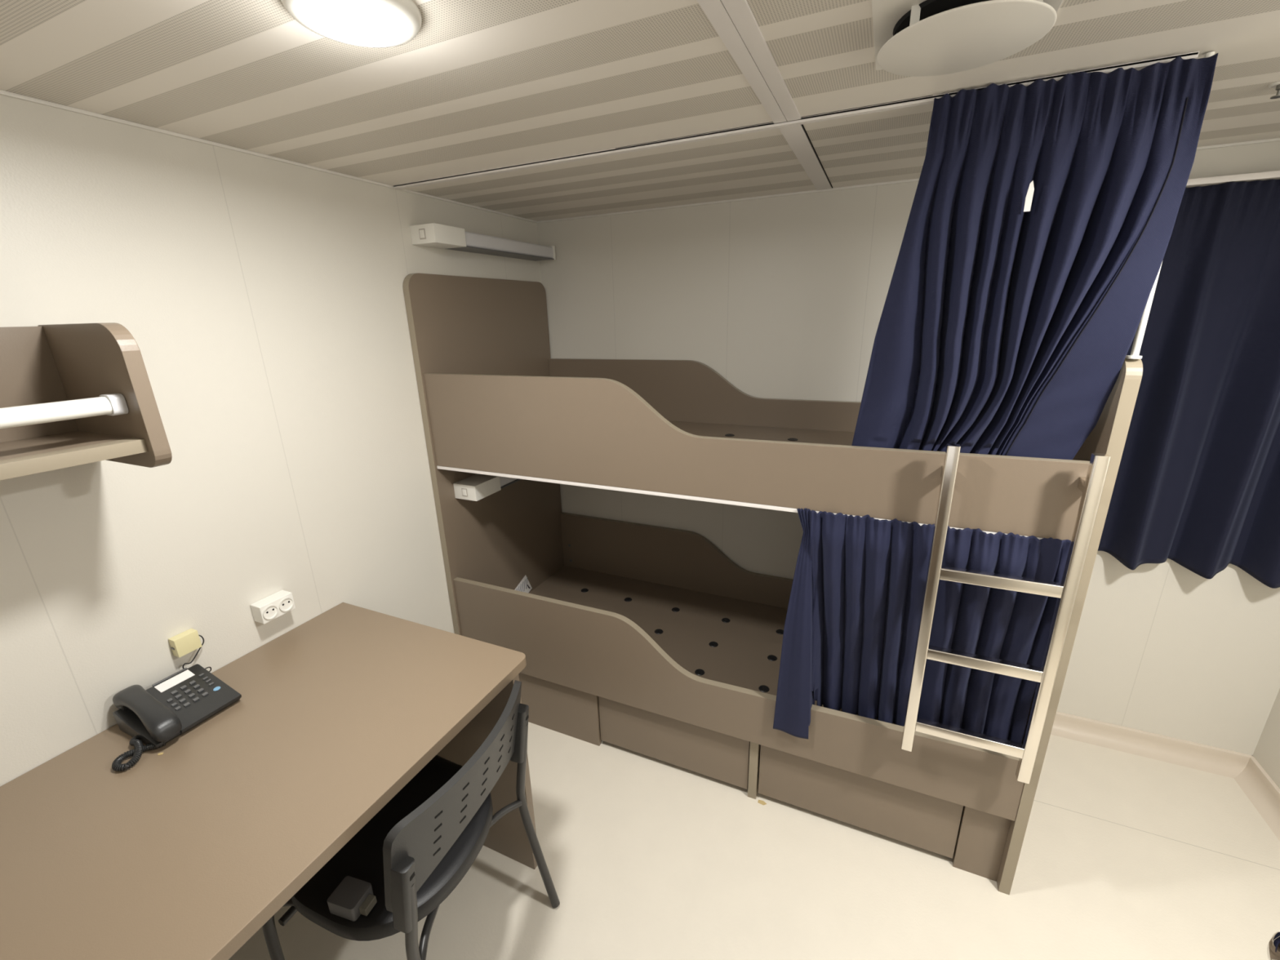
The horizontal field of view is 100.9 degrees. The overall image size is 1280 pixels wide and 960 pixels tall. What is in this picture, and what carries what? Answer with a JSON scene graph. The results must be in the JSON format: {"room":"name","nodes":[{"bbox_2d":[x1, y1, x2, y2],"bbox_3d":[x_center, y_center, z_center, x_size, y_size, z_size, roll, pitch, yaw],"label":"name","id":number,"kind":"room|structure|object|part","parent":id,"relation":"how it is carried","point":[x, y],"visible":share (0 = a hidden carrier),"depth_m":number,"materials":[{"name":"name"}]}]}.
{"room":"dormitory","nodes":[
{"label":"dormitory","id":0,"kind":"room"},
{"bbox_2d":[0,94,541,786],"bbox_3d":[-0.974,0.141,1.597,0.050,1.993,2.600,6,19,23],"label":"wall","id":1,"kind":"structure","parent":0,"point":[261,300],"depth_m":1.28,"materials":[{"name":"white paint"}]},
{"bbox_2d":[0,322,172,479],"bbox_3d":[-1.172,-0.054,0.675,0.280,0.260,0.790,6,19,23],"label":"wall shelf","id":2,"kind":"object","parent":1,"relation":"attached to","point":[54,362],"visible":1,"depth_m":0.97,"materials":[{"name":"beige laminate"}]},
{"bbox_3d":[-1.293,-0.093,0.720,0.016,0.203,0.737,6,19,23],"label":"panel","id":3,"kind":"part","parent":2,"relation":"part of","materials":[{"name":"beige laminate"}]},
{"bbox_2d":[0,393,128,429],"bbox_3d":[-1.098,-0.036,0.646,0.039,0.037,0.736,6,19,23],"label":"lamp","id":4,"kind":"object","parent":2,"relation":"attached to","point":[110,404],"visible":1,"depth_m":0.89,"materials":[{"name":"white plastic"}]},
{"bbox_2d":[168,628,202,657],"bbox_3d":[-1.099,0.394,1.278,0.025,0.046,0.050,6,19,23],"label":"socket","id":5,"kind":"object","parent":1,"relation":"attached to","point":[181,644],"visible":1,"depth_m":1.27,"materials":[{"name":"beige plastic"}]},
{"bbox_2d":[182,634,211,671],"bbox_3d":[-1.084,0.436,1.293,0.026,0.109,0.056,6,19,23],"label":"wire","id":6,"kind":"object","parent":5,"relation":"attached to","point":[202,637],"visible":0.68,"depth_m":1.30,"materials":[{"name":"black plastic"}]},
{"bbox_2d":[0,89,537,222],"bbox_3d":[-0.973,-0.803,1.288,0.007,0.007,2.500,6,19,23],"label":"trim","id":7,"kind":"structure","parent":1,"relation":"attached to","point":[2,92],"depth_m":1.23,"materials":[{"name":"white paint"}]},
{"bbox_2d":[249,590,295,624],"bbox_3d":[-1.006,0.348,1.453,0.046,0.051,0.088,6,19,23],"label":"power socket","id":8,"kind":"object","parent":1,"relation":"attached to","point":[279,603],"visible":1,"depth_m":1.44,"materials":[{"name":"white plastic"}]},
{"bbox_2d":[409,222,555,261],"bbox_3d":[-0.569,-0.914,2.058,0.106,0.058,0.730,6,19,23],"label":"reading lamp","id":9,"kind":"object","parent":1,"relation":"attached to","point":[433,234],"visible":1,"depth_m":1.92,"materials":[{"name":"white plastic"}]},
{"bbox_2d":[418,228,426,239],"bbox_3d":[-0.718,-0.812,1.745,0.026,0.032,0.002,6,19,23],"label":"switch","id":10,"kind":"object","parent":9,"relation":"attached to","point":[422,232],"depth_m":1.74,"materials":[{"name":"beige plastic"}]},
{"bbox_2d":[446,245,554,261],"bbox_3d":[-0.544,-0.908,2.127,0.098,0.004,0.570,6,19,23],"label":"light fixture","id":11,"kind":"object","parent":9,"relation":"on","point":[499,251],"depth_m":2.10,"materials":[{"name":"grey plastic"}]},
{"bbox_2d":[0,0,1279,221],"bbox_3d":[0.289,-0.685,0.712,2.890,0.050,2.630,6,19,23],"label":"ceiling","id":12,"kind":"structure","parent":0,"point":[482,85],"depth_m":0.97,"materials":[{"name":"white metal"}]},
{"bbox_2d":[280,0,422,48],"bbox_3d":[-0.391,-0.635,0.725,0.174,0.019,0.174,6,19,23],"label":"recessed light","id":13,"kind":"object","parent":12,"relation":"in","point":[375,24],"visible":1,"depth_m":0.72,"materials":[{"name":"white plastic"}]},
{"bbox_2d":[697,0,831,190],"bbox_3d":[0.145,-0.679,0.793,0.059,0.004,2.488,6,19,23],"label":"trim","id":14,"kind":"structure","parent":12,"relation":"attached to","point":[734,21],"depth_m":0.93,"materials":[{"name":"white metal"}]},
{"bbox_2d":[615,94,933,187],"bbox_3d":[0.427,-0.927,1.557,0.720,0.002,0.792,6,19,23],"label":"trim","id":15,"kind":"structure","parent":12,"relation":"attached to","point":[802,126],"depth_m":1.25,"materials":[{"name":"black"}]},
{"bbox_2d":[393,51,1199,189],"bbox_3d":[0.096,-0.834,1.301,1.914,0.009,0.018,6,19,23],"label":"rail","id":16,"kind":"object","parent":12,"relation":"attached to","point":[1138,65],"visible":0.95,"depth_m":1.22,"materials":[{"name":"white metal"}]},
{"bbox_2d":[851,53,1217,459],"bbox_3d":[0.761,-0.372,1.143,0.530,0.822,0.133,6,19,23],"label":"curtain","id":17,"kind":"object","parent":16,"relation":"hanging from","point":[1043,214],"visible":0.93,"depth_m":1.07,"materials":[{"name":"blue fabric"}]},
{"bbox_2d":[871,0,1063,76],"bbox_3d":[0.474,-0.663,0.778,0.242,0.040,0.260,6,19,23],"label":"ceiling vent","id":18,"kind":"object","parent":12,"relation":"in","point":[912,37],"visible":1,"depth_m":0.76,"materials":[{"name":"white metal"}]},
{"bbox_3d":[0.386,-0.648,0.742,0.012,0.030,0.008,6,19,23],"label":"post","id":19,"kind":"part","parent":18,"relation":"part of","materials":[{"name":"white plastic"}]},
{"bbox_2d":[1267,81,1279,98],"bbox_3d":[1.282,-0.781,1.059,0.036,0.024,0.036,6,19,23],"label":"sprinkler","id":20,"kind":"object","parent":12,"relation":"attached to","point":[1276,85],"visible":1,"depth_m":1.06,"materials":[{"name":"white paint"}]},
{"bbox_2d":[228,721,1279,959],"bbox_3d":[0.192,1.365,1.011,2.890,0.050,3.350,6,19,23],"label":"floor","id":21,"kind":"structure","parent":0,"point":[1123,855],"depth_m":1.53,"materials":[{"name":"plastic"}]},
{"bbox_2d":[0,602,537,959],"bbox_3d":[-0.861,0.950,1.103,0.710,0.740,1.240,6,19,23],"label":"desk","id":22,"kind":"object","parent":21,"relation":"on","point":[187,851],"visible":0.93,"depth_m":1.01,"materials":[{"name":"beige laminate"}]},
{"bbox_2d":[111,663,241,771],"bbox_3d":[-1.056,0.502,1.163,0.194,0.084,0.230,6,19,23],"label":"telephone","id":23,"kind":"object","parent":22,"relation":"on","point":[175,704],"visible":1,"depth_m":1.16,"materials":[{"name":"grey plastic"}]},
{"bbox_3d":[-1.048,0.555,1.094,0.088,0.023,0.087,6,19,23],"label":"coiled cord","id":24,"kind":"part","parent":23,"relation":"part of","materials":[{"name":"grey plastic"}]},
{"bbox_3d":[-0.629,0.793,1.628,0.678,0.713,0.025,6,19,23],"label":"panel","id":25,"kind":"part","parent":22,"relation":"part of","materials":[{"name":"beige laminate"}]},
{"bbox_2d":[262,680,559,959],"bbox_3d":[-0.526,0.887,1.280,0.488,0.730,0.491,4,18,18],"label":"chair","id":26,"kind":"object","parent":21,"relation":"on","point":[416,850],"visible":0.9,"depth_m":1.12,"materials":[{"name":"black plastic"}]},
{"bbox_3d":[-0.661,1.085,1.171,0.335,0.420,0.038,1,18,8],"label":"leg","id":27,"kind":"part","parent":26,"relation":"part of","materials":[{"name":"grey paint"}]},
{"bbox_2d":[327,875,377,921],"bbox_3d":[-0.583,0.854,1.077,0.082,0.034,0.054,4,18,16],"label":"plastic box","id":28,"kind":"object","parent":26,"relation":"on","point":[353,897],"visible":1,"depth_m":1.06,"materials":[{"name":"grey plastic"}]},
{"bbox_3d":[-0.562,0.839,1.248,0.385,0.040,0.409,4,18,18],"label":"seat","id":29,"kind":"part","parent":26,"relation":"part of","materials":[{"name":"black plastic"}]},
{"bbox_3d":[-0.405,1.022,1.061,0.107,0.598,0.032,2,18,10],"label":"leg","id":30,"kind":"part","parent":26,"relation":"part of","materials":[{"name":"grey paint"}]},
{"bbox_3d":[-0.536,0.969,1.530,0.335,0.420,0.038,8,20,28],"label":"leg","id":31,"kind":"part","parent":26,"relation":"part of","materials":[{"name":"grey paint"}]},
{"bbox_3d":[-0.361,0.655,1.148,0.103,0.216,0.444,4,18,18],"label":"backrest","id":32,"kind":"part","parent":26,"relation":"part of","materials":[{"name":"grey plastic"}]},
{"bbox_3d":[-0.280,0.906,1.422,0.107,0.598,0.032,7,19,25],"label":"leg","id":33,"kind":"part","parent":26,"relation":"part of","materials":[{"name":"grey paint"}]},
{"bbox_2d":[757,800,766,804],"bbox_3d":[0.413,1.090,1.785,0.029,0.001,0.016,6,19,23],"label":"scrap","id":34,"kind":"object","parent":21,"relation":"on","point":[762,802],"visible":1,"depth_m":1.78,"materials":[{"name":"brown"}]},
{"bbox_2d":[402,273,1142,894],"bbox_3d":[0.289,0.129,1.963,1.956,1.735,0.809,6,19,23],"label":"bunk bed","id":35,"kind":"object","parent":21,"relation":"on","point":[648,640],"visible":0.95,"depth_m":1.81,"materials":[{"name":"beige laminate"}]},
{"bbox_3d":[-0.591,0.032,2.345,0.026,1.735,0.803,6,19,23],"label":"headboard","id":36,"kind":"part","parent":35,"relation":"part of","materials":[{"name":"beige laminate"}]},
{"bbox_2d":[453,473,520,501],"bbox_3d":[-0.532,-0.045,2.294,0.106,0.060,0.662,6,19,23],"label":"reading lamp","id":37,"kind":"object","parent":35,"relation":"attached to","point":[477,486],"visible":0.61,"depth_m":2.04,"materials":[{"name":"white plastic"}]},
{"bbox_2d":[461,488,467,496],"bbox_3d":[-0.666,0.047,2.010,0.026,0.032,0.002,6,19,23],"label":"switch","id":38,"kind":"object","parent":37,"relation":"attached to","point":[464,491],"depth_m":2.01,"materials":[{"name":"beige plastic"}]},
{"bbox_2d":[500,478,520,488],"bbox_3d":[-0.507,-0.039,2.363,0.098,0.004,0.501,6,19,23],"label":"light","id":39,"kind":"object","parent":37,"relation":"on","point":[511,481],"depth_m":2.18,"materials":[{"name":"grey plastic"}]},
{"bbox_2d":[514,575,532,592],"bbox_3d":[-0.569,0.518,2.484,0.001,0.100,0.198,6,19,23],"label":"paper notice","id":40,"kind":"object","parent":35,"relation":"on","point":[524,585],"visible":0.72,"depth_m":2.52,"materials":[{"name":"white paper"}]},
{"bbox_3d":[-0.433,0.856,2.123,0.606,0.288,0.018,6,19,23],"label":"panel","id":41,"kind":"part","parent":35,"relation":"part of","materials":[{"name":"beige laminate"}]},
{"bbox_3d":[0.108,0.905,1.891,0.568,0.258,0.018,6,19,23],"label":"drawer","id":42,"kind":"part","parent":35,"relation":"part of","materials":[{"name":"beige laminate"}]},
{"bbox_2d":[436,466,1047,539],"bbox_3d":[0.125,0.047,1.567,1.897,0.011,0.020,6,19,23],"label":"rail","id":43,"kind":"object","parent":35,"relation":"attached to","point":[593,486],"visible":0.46,"depth_m":1.60,"materials":[{"name":"white metal"}]},
{"bbox_2d":[773,507,1071,743],"bbox_3d":[0.711,0.439,1.444,0.633,0.729,0.123,6,19,23],"label":"curtain","id":44,"kind":"object","parent":43,"relation":"hanging from","point":[851,624],"visible":0.8,"depth_m":1.41,"materials":[{"name":"blue fabric"}]},
{"bbox_3d":[0.663,0.967,1.649,0.576,0.258,0.018,6,19,23],"label":"drawer","id":45,"kind":"part","parent":35,"relation":"part of","materials":[{"name":"beige laminate"}]},
{"bbox_3d":[0.977,1.012,1.509,0.109,0.288,0.018,6,19,23],"label":"panel","id":46,"kind":"part","parent":35,"relation":"part of","materials":[{"name":"beige laminate"}]},
{"bbox_2d":[901,443,1111,783],"bbox_3d":[0.840,0.331,1.273,0.288,0.842,0.064,6,19,23],"label":"ladder","id":47,"kind":"object","parent":35,"relation":"attached to","point":[1091,486],"visible":1,"depth_m":1.24,"materials":[{"name":"silver metal"}]},
{"bbox_3d":[1.173,0.350,1.620,0.027,1.475,0.803,6,19,23],"label":"footboard","id":48,"kind":"part","parent":35,"relation":"part of","materials":[{"name":"beige laminate"}]},
{"bbox_2d":[1125,51,1214,359],"bbox_3d":[0.993,-0.492,0.993,0.024,0.517,0.024,6,19,23],"label":"support pole","id":49,"kind":"object","parent":35,"relation":"on","point":[1140,333],"visible":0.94,"depth_m":1.05,"materials":[{"name":"white metal"}]},
{"bbox_2d":[537,141,1279,755],"bbox_3d":[0.844,-0.075,2.136,2.790,1.993,0.050,6,19,23],"label":"wall","id":50,"kind":"structure","parent":0,"point":[783,297],"depth_m":2.01,"materials":[{"name":"white paint"}]},
{"bbox_2d":[537,137,1279,222],"bbox_3d":[0.810,-1.014,1.813,2.783,0.007,0.007,6,19,23],"label":"trim","id":51,"kind":"structure","parent":50,"relation":"attached to","point":[1274,139],"depth_m":1.92,"materials":[{"name":"white paint"}]},
{"bbox_2d":[1050,711,1251,777],"bbox_3d":[1.740,0.956,1.988,0.828,0.070,0.055,6,19,23],"label":"baseboard","id":52,"kind":"structure","parent":50,"relation":"attached to","point":[1225,762],"depth_m":1.94,"materials":[{"name":"beige plastic"}]},
{"bbox_2d":[1186,170,1279,186],"bbox_3d":[1.693,-0.813,1.419,0.760,0.016,0.080,6,19,23],"label":"rail","id":53,"kind":"object","parent":50,"relation":"attached to","point":[1268,175],"visible":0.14,"depth_m":1.42,"materials":[{"name":"white metal"}]},
{"bbox_2d":[1097,178,1279,588],"bbox_3d":[1.696,-0.250,1.565,0.706,1.142,0.105,6,19,23],"label":"window curtain","id":54,"kind":"object","parent":53,"relation":"hanging from","point":[1197,487],"visible":0.56,"depth_m":1.58,"materials":[{"name":"blue fabric"}]},
{"bbox_2d":[1253,688,1279,788],"bbox_3d":[1.615,0.428,0.465,0.050,1.993,2.600,6,19,23],"label":"wall","id":55,"kind":"structure","parent":0,"point":[1267,751],"depth_m":1.76,"materials":[{"name":"white paint"}]},
{"bbox_2d":[1233,755,1279,840],"bbox_3d":[1.591,1.340,0.774,0.055,0.070,2.500,6,19,23],"label":"baseboard","id":56,"kind":"structure","parent":55,"relation":"attached to","point":[1260,789],"depth_m":1.75,"materials":[{"name":"beige plastic"}]},
{"bbox_2d":[1266,932,1279,959],"bbox_3d":[0.490,0.579,0.130,0.114,1.938,0.890,6,19,23],"label":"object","id":57,"kind":"structure","parent":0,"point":[1273,945],"depth_m":0.51,"materials":[{"name":"silver"}]}
]}

